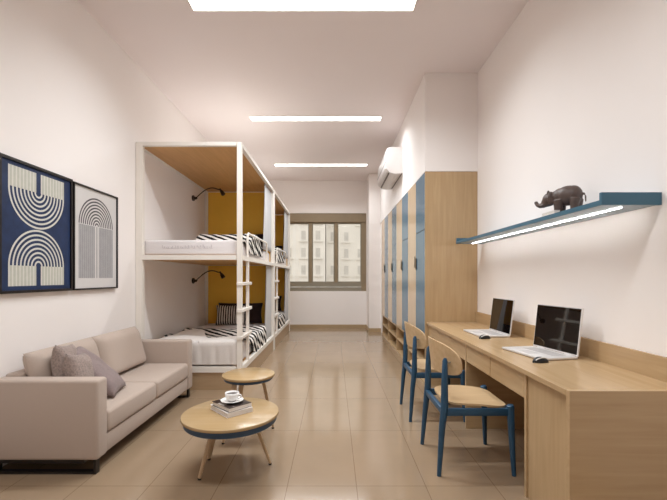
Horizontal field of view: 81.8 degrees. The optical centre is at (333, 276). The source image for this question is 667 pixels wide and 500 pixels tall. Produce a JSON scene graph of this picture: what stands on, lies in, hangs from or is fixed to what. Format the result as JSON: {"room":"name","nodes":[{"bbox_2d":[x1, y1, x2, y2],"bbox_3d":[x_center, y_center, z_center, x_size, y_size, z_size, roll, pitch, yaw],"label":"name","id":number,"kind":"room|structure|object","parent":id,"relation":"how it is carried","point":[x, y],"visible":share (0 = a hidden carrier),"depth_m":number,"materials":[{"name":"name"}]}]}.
{"room":"dormitory room","nodes":[
{"label":"dormitory room","id":0,"kind":"room"},
{"bbox_2d":[0,0,207,466],"bbox_3d":[-2.330,-0.575,3.660,0.120,3.750,12.520,0,0,0],"label":"wall","id":1,"kind":"structure","parent":0,"point":[74,105],"depth_m":3.57,"materials":[{"name":"paint"}]},
{"bbox_2d":[0,153,72,293],"bbox_3d":[-2.252,-0.360,2.939,0.033,0.950,0.728,0,0,0],"label":"framed print","id":2,"kind":"object","parent":1,"relation":"attached to","point":[36,203],"visible":1,"depth_m":2.89},
{"bbox_2d":[73,181,117,289],"bbox_3d":[-2.252,-0.355,3.656,0.033,0.940,0.677,0,0,0],"label":"framed print","id":3,"kind":"object","parent":1,"relation":"attached to","point":[95,212],"visible":0.98,"depth_m":3.61},
{"bbox_2d":[192,270,224,283],"bbox_3d":[-2.001,-0.002,6.191,0.535,0.215,0.091,0,0,2],"label":"reading lamp","id":4,"kind":"object","parent":1,"relation":"attached to","point":[222,275],"visible":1,"depth_m":6.18,"materials":[{"name":"brown metal"}]},
{"bbox_2d":[192,187,224,200],"bbox_3d":[-2.001,-1.332,6.191,0.535,0.215,0.091,0,0,2],"label":"reading lamp","id":5,"kind":"object","parent":1,"relation":"attached to","point":[194,198],"visible":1,"depth_m":6.18,"materials":[{"name":"brown metal"}]},
{"bbox_2d":[0,328,529,499],"bbox_3d":[-0.270,1.350,3.600,4.240,0.100,12.640,0,0,0],"label":"floor","id":6,"kind":"structure","parent":0,"point":[342,430],"depth_m":2.92,"materials":[{"name":"tile"}]},
{"bbox_2d":[0,327,191,473],"bbox_3d":[-1.903,0.914,3.375,0.715,0.772,1.710,0,0,0],"label":"sofa","id":7,"kind":"object","parent":6,"relation":"on","point":[45,418],"visible":0.83,"depth_m":2.57,"materials":[{"name":"beige fabric"}]},
{"bbox_2d":[23,337,99,376],"bbox_3d":[-2.075,0.718,3.007,0.228,0.380,0.727,0,0,0],"label":"cushion","id":8,"kind":"object","parent":7,"relation":"on","point":[37,363],"depth_m":2.72,"materials":[{"name":"beige fabric"}]},
{"bbox_2d":[51,344,76,376],"bbox_3d":[-1.942,0.700,2.816,0.165,0.455,0.375,0,0,-17],"label":"throw cushion","id":9,"kind":"object","parent":7,"relation":"on","point":[59,353],"visible":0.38,"depth_m":2.69,"materials":[{"name":"grey fabric"}]},
{"bbox_2d":[63,353,93,376],"bbox_3d":[-1.830,0.728,2.785,0.172,0.389,0.328,0,0,-8],"label":"throw cushion","id":10,"kind":"object","parent":7,"relation":"on","point":[80,365],"visible":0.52,"depth_m":2.70,"materials":[{"name":"grey fabric"}]},
{"bbox_2d":[76,346,125,396],"bbox_3d":[-1.855,0.730,3.000,0.360,0.351,0.320,0,0,-14],"label":"throw cushion","id":11,"kind":"object","parent":7,"relation":"on","point":[115,382],"visible":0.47,"depth_m":2.97,"materials":[{"name":"grey fabric"}]},
{"bbox_2d":[92,327,145,373],"bbox_3d":[-2.075,0.718,3.743,0.228,0.380,0.727,0,0,0],"label":"cushion","id":12,"kind":"object","parent":7,"relation":"on","point":[124,350],"depth_m":3.67,"materials":[{"name":"beige fabric"}]},
{"bbox_2d":[107,382,155,430],"bbox_3d":[-1.840,0.994,3.007,0.590,0.157,0.731,0,0,0],"label":"seat cushion","id":13,"kind":"object","parent":7,"relation":"on","point":[133,398],"depth_m":2.97,"materials":[{"name":"beige fabric"}]},
{"bbox_2d":[119,363,187,397],"bbox_3d":[-1.840,0.994,3.743,0.590,0.157,0.731,0,0,0],"label":"seat cushion","id":14,"kind":"object","parent":7,"relation":"on","point":[167,377],"depth_m":3.69,"materials":[{"name":"beige fabric"}]},
{"bbox_2d":[136,142,273,389],"bbox_3d":[-1.656,-0.125,5.627,1.222,2.850,2.457,0,0,0],"label":"bunk bed","id":15,"kind":"object","parent":6,"relation":"on","point":[227,166],"visible":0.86,"depth_m":5.13,"materials":[{"name":"white metal"}]},
{"bbox_2d":[160,329,236,364],"bbox_3d":[-1.649,0.864,4.940,1.096,0.296,1.042,0,0,0],"label":"duvet","id":16,"kind":"object","parent":15,"relation":"on","point":[205,350],"visible":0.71,"depth_m":4.43,"materials":[{"name":"white fabric"}]},
{"bbox_2d":[145,240,268,260],"bbox_3d":[-1.670,-0.341,5.639,1.084,0.183,2.332,0,0,0],"label":"mattress","id":17,"kind":"object","parent":15,"relation":"on","point":[152,247],"visible":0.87,"depth_m":4.47,"materials":[{"name":"white fabric"}]},
{"bbox_2d":[195,234,262,256],"bbox_3d":[-1.463,-0.451,5.360,0.778,0.299,1.160,0,0,0],"label":"striped throw","id":18,"kind":"object","parent":17,"relation":"on","point":[255,248],"visible":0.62,"depth_m":5.23,"materials":[{"name":"fabric"}]},
{"bbox_2d":[229,234,263,250],"bbox_3d":[-1.500,-0.590,6.607,0.620,0.310,0.160,0,0,0],"label":"pillow","id":19,"kind":"object","parent":17,"relation":"on","point":[260,236],"visible":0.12,"depth_m":6.60,"materials":[{"name":"brown fabric"}]},
{"bbox_2d":[192,323,264,365],"bbox_3d":[-1.670,0.929,5.640,1.084,0.233,2.330,0,0,0],"label":"mattress","id":20,"kind":"object","parent":15,"relation":"on","point":[210,325],"visible":0.17,"depth_m":6.20,"materials":[{"name":"white fabric"}]},
{"bbox_2d":[162,325,265,351],"bbox_3d":[-1.636,0.906,5.354,1.154,0.297,1.553,0,0,0],"label":"striped throw","id":21,"kind":"object","parent":20,"relation":"on","point":[257,338],"visible":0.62,"depth_m":5.47,"materials":[{"name":"fabric"}]},
{"bbox_2d":[215,305,245,324],"bbox_3d":[-1.740,0.645,6.549,0.520,0.330,0.178,0,0,-4],"label":"pillow","id":22,"kind":"object","parent":20,"relation":"on","point":[225,314],"visible":0.81,"depth_m":6.49,"materials":[{"name":"fabric"}]},
{"bbox_2d":[219,303,262,323],"bbox_3d":[-1.620,0.628,6.702,0.781,0.356,0.148,0,0,-1],"label":"pillow","id":23,"kind":"object","parent":20,"relation":"on","point":[255,312],"visible":0.33,"depth_m":6.66,"materials":[{"name":"black fabric"}]},
{"bbox_2d":[263,184,270,251],"bbox_3d":[-1.108,-0.965,6.408,0.036,1.050,0.757,0,0,0],"label":"curtain","id":24,"kind":"object","parent":15,"relation":"hanging from","point":[267,194],"visible":0.94,"depth_m":6.39,"materials":[{"name":"white fabric"}]},
{"bbox_2d":[265,265,270,338],"bbox_3d":[-1.108,0.415,6.488,0.036,1.220,0.598,0,0,0],"label":"curtain","id":25,"kind":"object","parent":15,"relation":"hanging from","point":[268,268],"visible":0.93,"depth_m":6.47,"materials":[{"name":"white fabric"}]},
{"bbox_2d":[180,397,278,479],"bbox_3d":[-0.685,1.100,2.575,0.634,0.400,0.634,0,0,0],"label":"coffee table","id":26,"kind":"object","parent":6,"relation":"on","point":[199,421],"visible":0.9,"depth_m":2.44,"materials":[{"name":"brown wood"}]},
{"bbox_2d":[211,404,252,417],"bbox_3d":[-0.690,0.884,2.600,0.185,0.030,0.240,0,0,-43],"label":"book","id":27,"kind":"object","parent":26,"relation":"on","point":[248,409],"visible":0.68,"depth_m":2.52,"materials":[{"name":"white paper"}]},
{"bbox_2d":[212,399,251,412],"bbox_3d":[-0.687,0.855,2.597,0.215,0.027,0.170,0,0,43],"label":"book","id":28,"kind":"object","parent":27,"relation":"on","point":[228,407],"visible":0.77,"depth_m":2.54,"materials":[{"name":"paper"}]},
{"bbox_2d":[220,390,243,402],"bbox_3d":[-0.685,0.810,2.600,0.152,0.062,0.152,0,0,0],"label":"cup","id":29,"kind":"object","parent":28,"relation":"on","point":[232,396],"visible":1,"depth_m":2.58,"materials":[{"name":"white ceramic"}]},
{"bbox_2d":[222,367,274,443],"bbox_3d":[-0.705,1.050,3.200,0.432,0.500,0.432,0,0,0],"label":"coffee table","id":30,"kind":"object","parent":6,"relation":"on","point":[241,377],"visible":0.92,"depth_m":3.13,"materials":[{"name":"brown wood"}]},
{"bbox_2d":[274,190,289,349],"bbox_3d":[-1.656,-0.125,8.097,1.222,2.850,2.457,0,0,0],"label":"bunk bed","id":31,"kind":"object","parent":6,"relation":"on","point":[279,207],"visible":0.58,"depth_m":9.13,"materials":[{"name":"white metal"}]},
{"bbox_2d":[275,256,286,265],"bbox_3d":[-1.670,-0.341,8.110,1.084,0.183,2.330,0,0,0],"label":"mattress","id":32,"kind":"object","parent":31,"relation":"on","point":[275,256],"visible":0.09,"depth_m":8.52,"materials":[{"name":"white fabric"}]},
{"bbox_2d":[275,248,283,262],"bbox_3d":[-1.463,-0.450,7.831,0.778,0.298,1.162,0,0,0],"label":"striped throw","id":33,"kind":"object","parent":32,"relation":"on","point":[280,256],"visible":0.16,"depth_m":7.85,"materials":[{"name":"fabric"}]},
{"bbox_2d":[283,211,287,258],"bbox_3d":[-1.108,-0.965,8.878,0.036,1.050,0.757,0,0,0],"label":"curtain","id":34,"kind":"object","parent":31,"relation":"hanging from","point":[285,234],"visible":0.94,"depth_m":8.84,"materials":[{"name":"white fabric"}]},
{"bbox_2d":[284,268,287,321],"bbox_3d":[-1.108,0.415,8.958,0.036,1.220,0.598,0,0,0],"label":"curtain","id":35,"kind":"object","parent":31,"relation":"hanging from","point":[286,270],"visible":0.96,"depth_m":8.95,"materials":[{"name":"white fabric"}]},
{"bbox_3d":[-1.670,0.929,8.110,1.084,0.233,2.330,0,0,0],"label":"mattress","id":36,"kind":"object","parent":31,"relation":"on","visible":0},
{"bbox_2d":[275,296,281,310],"bbox_3d":[-1.620,0.628,9.172,0.781,0.356,0.148,0,0,-1],"label":"pillow","id":37,"kind":"object","parent":36,"relation":"on","point":[280,297],"visible":0.1,"depth_m":9.14,"materials":[{"name":"brown fabric"}]},
{"bbox_2d":[275,312,284,327],"bbox_3d":[-1.636,0.906,7.823,1.155,0.297,1.550,0,0,0],"label":"striped throw","id":38,"kind":"object","parent":36,"relation":"on","point":[281,317],"visible":0.16,"depth_m":7.97,"materials":[{"name":"fabric"}]},
{"bbox_2d":[382,215,388,340],"bbox_3d":[1.407,0.018,8.277,0.641,2.565,1.043,0,0,0],"label":"wardrobe","id":39,"kind":"object","parent":6,"relation":"on","point":[385,323],"visible":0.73,"depth_m":8.30,"materials":[{"name":"brown wood"}]},
{"bbox_2d":[388,205,397,350],"bbox_3d":[1.407,0.018,7.232,0.641,2.565,1.043,0,0,0],"label":"wardrobe","id":40,"kind":"object","parent":6,"relation":"on","point":[392,216],"visible":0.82,"depth_m":7.17,"materials":[{"name":"brown wood"}]},
{"bbox_2d":[397,192,409,360],"bbox_3d":[1.407,0.018,6.188,0.641,2.565,1.043,0,0,0],"label":"wardrobe","id":41,"kind":"object","parent":6,"relation":"on","point":[402,206],"visible":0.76,"depth_m":6.13,"materials":[{"name":"brown wood"}]},
{"bbox_2d":[400,321,464,421],"bbox_3d":[0.935,0.867,3.697,0.517,0.869,0.532,0,0,0],"label":"desk chair","id":42,"kind":"object","parent":6,"relation":"on","point":[414,337],"visible":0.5,"depth_m":3.48,"materials":[{"name":"blue paint"}]},
{"bbox_2d":[408,172,476,384],"bbox_3d":[1.407,0.018,5.143,0.641,2.565,1.043,0,0,0],"label":"wardrobe","id":43,"kind":"object","parent":6,"relation":"on","point":[442,206],"visible":0.82,"depth_m":4.62,"materials":[{"name":"brown wood"}]},
{"bbox_2d":[420,336,515,476],"bbox_3d":[0.935,0.867,2.757,0.517,0.869,0.532,0,0,0],"label":"desk chair","id":44,"kind":"object","parent":6,"relation":"on","point":[439,356],"visible":1,"depth_m":2.57,"materials":[{"name":"blue paint"}]},
{"bbox_2d":[427,312,666,499],"bbox_3d":[1.421,0.858,3.219,0.611,0.885,2.797,0,0,0],"label":"desk","id":45,"kind":"object","parent":6,"relation":"on","point":[594,424],"visible":0.76,"depth_m":1.99,"materials":[{"name":"brown wood"}]},
{"bbox_2d":[479,335,490,338],"bbox_3d":[1.325,0.522,3.375,0.116,0.035,0.066,0,0,-20],"label":"computer mouse","id":46,"kind":"object","parent":45,"relation":"on","point":[481,336],"visible":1,"depth_m":3.35,"materials":[{"name":"black plastic"}]},
{"bbox_2d":[463,298,514,336],"bbox_3d":[1.458,0.371,3.642,0.311,0.332,0.424,0,0,-1],"label":"laptop","id":47,"kind":"object","parent":45,"relation":"on","point":[502,311],"visible":0.98,"depth_m":3.62,"materials":[{"name":"silver metal"}]},
{"bbox_2d":[532,357,548,362],"bbox_3d":[1.310,0.522,2.440,0.116,0.035,0.066,0,0,-20],"label":"computer mouse","id":48,"kind":"object","parent":45,"relation":"on","point":[536,359],"visible":1,"depth_m":2.41,"materials":[{"name":"black plastic"}]},
{"bbox_2d":[502,304,583,359],"bbox_3d":[1.450,0.371,2.704,0.311,0.332,0.424,0,0,-10],"label":"laptop","id":49,"kind":"object","parent":45,"relation":"on","point":[557,328],"visible":0.98,"depth_m":2.69,"materials":[{"name":"silver metal"}]},
{"bbox_2d":[427,322,666,394],"bbox_3d":[1.421,0.555,3.232,0.611,0.030,2.771,0,0,0],"label":"countertop","id":50,"kind":"structure","parent":45,"relation":"on","point":[582,373],"depth_m":2.30,"materials":[{"name":"brown wood"}]},
{"bbox_2d":[77,0,528,180],"bbox_3d":[-0.270,-2.500,3.650,4.240,0.100,12.740,0,0,0],"label":"ceiling","id":51,"kind":"structure","parent":0,"point":[219,69],"depth_m":4.44,"materials":[{"name":"paint"}]},
{"bbox_2d":[188,0,416,10],"bbox_3d":[-0.275,-2.443,3.450,2.020,0.014,0.164,0,0,0],"label":"recessed light","id":52,"kind":"object","parent":51,"relation":"in","point":[196,5],"visible":1,"depth_m":3.46,"materials":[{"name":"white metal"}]},
{"bbox_2d":[249,116,381,120],"bbox_3d":[-0.275,-2.443,5.930,2.020,0.014,0.164,0,0,0],"label":"recessed light","id":53,"kind":"object","parent":51,"relation":"in","point":[252,118],"visible":1,"depth_m":5.93,"materials":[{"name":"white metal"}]},
{"bbox_2d":[250,117,380,119],"bbox_3d":[-0.275,-2.444,5.930,2.000,0.008,0.144,0,0,0],"label":"diffuser","id":54,"kind":"object","parent":53,"relation":"attached to","point":[251,118],"depth_m":5.93,"materials":[{"name":"white plastic"}]},
{"bbox_2d":[274,163,367,165],"bbox_3d":[-0.275,-2.443,8.380,2.020,0.014,0.164,0,0,0],"label":"recessed light","id":55,"kind":"object","parent":51,"relation":"in","point":[275,164],"visible":1,"depth_m":8.35,"materials":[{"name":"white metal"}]},
{"bbox_2d":[275,164,366,165],"bbox_3d":[-0.275,-2.444,8.380,2.000,0.008,0.144,0,0,0],"label":"diffuser","id":56,"kind":"object","parent":55,"relation":"attached to","point":[275,164],"depth_m":8.39,"materials":[{"name":"white plastic"}]},
{"bbox_2d":[269,181,365,324],"bbox_3d":[-0.270,-0.575,9.910,4.000,3.750,0.220,0,0,0],"label":"wall","id":57,"kind":"structure","parent":0,"point":[306,307],"depth_m":9.80,"materials":[{"name":"paint"}]},
{"bbox_2d":[290,213,365,290],"bbox_3d":[-0.233,-0.632,9.862,2.135,1.985,0.116,0,0,0],"label":"window","id":58,"kind":"structure","parent":57,"relation":"in","point":[310,219],"depth_m":9.83,"materials":[{"name":"brown metal"}]},
{"bbox_2d":[290,325,365,327],"bbox_3d":[-0.715,1.255,9.794,3.110,0.090,0.012,0,0,0],"label":"baseboard","id":59,"kind":"structure","parent":57,"relation":"attached to","point":[291,326],"depth_m":9.79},
{"bbox_2d":[366,173,380,327],"bbox_3d":[1.285,-0.575,9.450,0.890,3.750,0.700,0,0,0],"label":"wall pillar","id":60,"kind":"structure","parent":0,"point":[373,225],"depth_m":9.10,"materials":[{"name":"paint"}]},
{"bbox_2d":[366,325,380,331],"bbox_3d":[0.974,1.255,9.438,0.292,0.090,0.700,0,0,0],"label":"baseboard","id":61,"kind":"structure","parent":60,"relation":"attached to","point":[367,327],"depth_m":9.09,"materials":[{"name":"brown wood"}]},
{"bbox_2d":[381,223,382,332],"bbox_3d":[1.425,0.018,8.951,0.610,2.565,0.297,0,0,0],"label":"wall","id":62,"kind":"structure","parent":0,"point":[381,223],"depth_m":8.98,"materials":[{"name":"paint"}]},
{"bbox_2d":[380,73,477,222],"bbox_3d":[1.415,-1.859,6.860,0.630,1.182,4.480,0,0,0],"label":"wall","id":63,"kind":"structure","parent":0,"point":[438,132],"depth_m":4.62,"materials":[{"name":"paint"}]},
{"bbox_2d":[377,147,402,189],"bbox_3d":[0.959,-1.847,6.660,0.276,0.425,1.120,0,0,0],"label":"air conditioner","id":64,"kind":"object","parent":63,"relation":"attached to","point":[390,170],"visible":1,"depth_m":6.10,"materials":[{"name":"plastic"}]},
{"bbox_2d":[477,0,666,356],"bbox_3d":[1.790,-0.575,3.660,0.120,3.750,12.520,0,0,0],"label":"wall","id":65,"kind":"structure","parent":0,"point":[574,92],"depth_m":2.69,"materials":[{"name":"paint"}]},
{"bbox_2d":[456,192,661,243],"bbox_3d":[1.569,-0.412,3.228,0.317,0.067,2.405,0,0,0],"label":"wall shelf","id":66,"kind":"object","parent":65,"relation":"attached to","point":[609,203],"visible":1,"depth_m":2.37,"materials":[{"name":"blue paint"}]},
{"bbox_2d":[542,210,559,216],"bbox_3d":[1.431,-0.418,2.535,0.037,0.020,0.150,0,0,0],"label":"book","id":67,"kind":"object","parent":66,"relation":"on","point":[553,211],"visible":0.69,"depth_m":2.51,"materials":[{"name":"white paper"}]},
{"bbox_2d":[534,185,585,210],"bbox_3d":[1.536,-0.508,2.620,0.120,0.207,0.322,0,0,-40],"label":"elephant figurine","id":68,"kind":"object","parent":66,"relation":"on","point":[571,195],"visible":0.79,"depth_m":2.56,"materials":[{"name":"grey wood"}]},
{"bbox_2d":[476,312,666,381],"bbox_3d":[1.717,0.477,3.219,0.020,0.124,2.797,0,0,0],"label":"backsplash","id":69,"kind":"structure","parent":65,"relation":"attached to","point":[651,365],"depth_m":2.33,"materials":[{"name":"brown wood"}]},
{"label":"outside","id":70,"kind":"structure","parent":0,"visible":0},
{"bbox_3d":[0.000,10.400,50.100,120.000,0.200,79.800,0,0,0],"label":"street","id":71,"kind":"object","parent":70,"visible":0},
{"bbox_2d":[290,224,325,280],"bbox_3d":[-9.150,-5.200,64.325,15.700,31.000,9.350,0,0,0],"label":"apartment building","id":72,"kind":"structure","parent":71,"relation":"on","point":[298,233],"depth_m":60.01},
{"bbox_2d":[326,224,359,280],"bbox_3d":[6.400,-5.200,66.325,15.200,31.000,9.350,0,0,0],"label":"apartment building","id":73,"kind":"structure","parent":71,"relation":"on","point":[348,234],"depth_m":62.00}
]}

